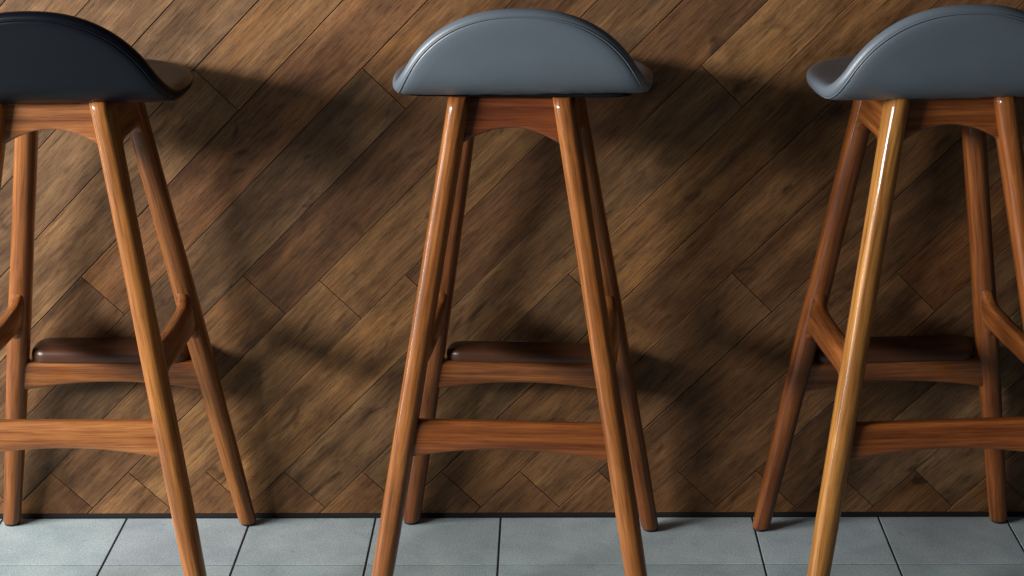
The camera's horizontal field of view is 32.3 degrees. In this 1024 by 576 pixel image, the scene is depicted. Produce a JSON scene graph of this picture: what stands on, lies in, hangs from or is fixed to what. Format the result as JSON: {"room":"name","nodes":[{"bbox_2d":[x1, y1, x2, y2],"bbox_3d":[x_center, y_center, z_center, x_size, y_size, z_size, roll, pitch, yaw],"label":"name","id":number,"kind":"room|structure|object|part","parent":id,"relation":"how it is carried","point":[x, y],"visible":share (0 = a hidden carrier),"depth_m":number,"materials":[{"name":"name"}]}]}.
{"room":"cafe","nodes":[
{"label":"cafe","id":0,"kind":"room"},
{"bbox_2d":[0,0,1023,513],"bbox_3d":[-0.025,-0.284,2.635,3.440,1.355,0.040,0,18,1],"label":"wall","id":1,"kind":"structure","parent":0,"point":[300,182],"depth_m":2.69,"materials":[{"name":"brown wood"}]},
{"bbox_2d":[0,511,1023,517],"bbox_3d":[-0.018,0.361,2.830,3.400,0.009,0.010,0,18,1],"label":"baseboard","id":2,"kind":"structure","parent":1,"relation":"attached to","point":[548,514],"depth_m":2.83,"materials":[{"name":"brown wood"}]},
{"bbox_2d":[0,516,1023,575],"bbox_3d":[-0.050,0.900,1.252,3.640,0.041,3.404,0,18,1],"label":"floor","id":3,"kind":"structure","parent":0,"point":[865,545],"depth_m":2.73,"materials":[{"name":"tile"}]},
{"bbox_2d":[0,11,255,575],"bbox_3d":[-0.618,0.019,2.521,0.408,0.864,0.391,0,18,2],"label":"bar stool","id":4,"kind":"object","parent":3,"relation":"on","point":[59,71],"visible":1,"depth_m":2.43,"materials":[{"name":"brown wood"}]},
{"bbox_3d":[-0.745,0.111,2.437,0.044,0.735,0.219,15,24,39],"label":"leg","id":5,"kind":"part","parent":4,"relation":"part of","materials":[{"name":"brown wood"}]},
{"bbox_3d":[-0.740,0.036,2.669,0.175,0.735,0.042,11,22,33],"label":"leg","id":6,"kind":"part","parent":4,"relation":"part of","materials":[{"name":"brown wood"}]},
{"bbox_3d":[-0.621,-0.332,2.441,0.348,0.126,0.313,0,18,2],"label":"seat","id":7,"kind":"part","parent":4,"relation":"part of","materials":[{"name":"black leather"}]},
{"bbox_2d":[0,11,192,98],"bbox_3d":[-0.621,-0.339,2.442,0.362,0.134,0.319,0,18,2],"label":"seat cushion","id":8,"kind":"object","parent":4,"relation":"on","point":[44,55],"depth_m":2.30,"materials":[{"name":"black leather"}]},
{"bbox_3d":[-0.612,0.133,2.711,0.288,0.050,0.027,0,18,2],"label":"foot rail","id":9,"kind":"part","parent":4,"relation":"part of","materials":[{"name":"brown wood"}]},
{"bbox_3d":[-0.495,0.110,2.430,0.044,0.735,0.219,-15,23,-36],"label":"leg","id":10,"kind":"part","parent":4,"relation":"part of","materials":[{"name":"brown wood"}]},
{"bbox_3d":[-0.487,0.035,2.662,0.175,0.735,0.042,-11,21,-30],"label":"leg","id":11,"kind":"part","parent":4,"relation":"part of","materials":[{"name":"brown wood"}]},
{"bbox_2d":[372,8,657,575],"bbox_3d":[0.008,0.019,2.497,0.408,0.863,0.391,1,18,5],"label":"bar stool","id":12,"kind":"object","parent":3,"relation":"on","point":[535,70],"visible":1,"depth_m":2.39,"materials":[{"name":"brown wood"}]},
{"bbox_3d":[-0.126,0.109,2.422,0.219,0.735,0.044,-17,24,-42],"label":"leg","id":13,"kind":"part","parent":12,"relation":"part of","materials":[{"name":"brown wood"}]},
{"bbox_3d":[-0.105,0.033,2.653,0.175,0.735,0.042,13,23,36],"label":"leg","id":14,"kind":"part","parent":12,"relation":"part of","materials":[{"name":"brown wood"}]},
{"bbox_3d":[0.023,0.133,2.687,0.288,0.050,0.027,1,18,5],"label":"foot rail","id":15,"kind":"part","parent":12,"relation":"part of","materials":[{"name":"brown wood"}]},
{"bbox_3d":[0.015,-0.337,2.414,0.338,0.117,0.313,0,18,2],"label":"seat","id":16,"kind":"part","parent":12,"relation":"part of","materials":[{"name":"grey leather"}]},
{"bbox_2d":[393,8,652,91],"bbox_3d":[0.015,-0.344,2.416,0.351,0.124,0.319,0,18,2],"label":"seat cushion","id":17,"kind":"object","parent":12,"relation":"on","point":[514,49],"depth_m":2.28,"materials":[{"name":"grey leather"}]},
{"bbox_3d":[0.122,0.113,2.399,0.044,0.735,0.219,-13,22,-33],"label":"leg","id":18,"kind":"part","parent":12,"relation":"part of","materials":[{"name":"brown wood"}]},
{"bbox_3d":[0.146,0.038,2.630,0.175,0.735,0.042,-10,20,-26],"label":"leg","id":19,"kind":"part","parent":12,"relation":"part of","materials":[{"name":"brown wood"}]},
{"bbox_2d":[752,4,1023,575],"bbox_3d":[0.583,0.016,2.485,0.408,0.864,0.391,-2,18,-3],"label":"bar stool","id":20,"kind":"object","parent":3,"relation":"on","point":[963,64],"visible":1,"depth_m":2.39,"materials":[{"name":"brown wood"}]},
{"bbox_3d":[0.450,0.036,2.624,0.175,0.735,0.042,10,21,29],"label":"leg","id":21,"kind":"part","parent":20,"relation":"part of","materials":[{"name":"brown wood"}]},
{"bbox_3d":[0.464,0.111,2.392,0.044,0.735,0.219,13,22,35],"label":"leg","id":22,"kind":"part","parent":20,"relation":"part of","materials":[{"name":"brown wood"}]},
{"bbox_3d":[0.577,0.130,2.674,0.288,0.050,0.027,-2,18,-3],"label":"foot rail","id":23,"kind":"part","parent":20,"relation":"part of","materials":[{"name":"brown wood"}]},
{"bbox_2d":[806,4,1023,97],"bbox_3d":[0.577,-0.342,2.406,0.355,0.134,0.319,-2,18,-3],"label":"seat cushion","id":24,"kind":"object","parent":20,"relation":"on","point":[963,50],"depth_m":2.27,"materials":[{"name":"grey leather"}]},
{"bbox_3d":[0.577,-0.335,2.404,0.342,0.126,0.313,-2,18,-3],"label":"seat","id":25,"kind":"part","parent":20,"relation":"part of","materials":[{"name":"grey leather"}]},
{"bbox_3d":[0.703,0.029,2.635,0.175,0.735,0.042,-13,22,-34],"label":"leg","id":26,"kind":"part","parent":20,"relation":"part of","materials":[{"name":"brown wood"}]},
{"bbox_3d":[0.714,0.104,2.403,0.044,0.735,0.219,-17,24,-40],"label":"leg","id":27,"kind":"part","parent":20,"relation":"part of","materials":[{"name":"brown wood"}]}
]}

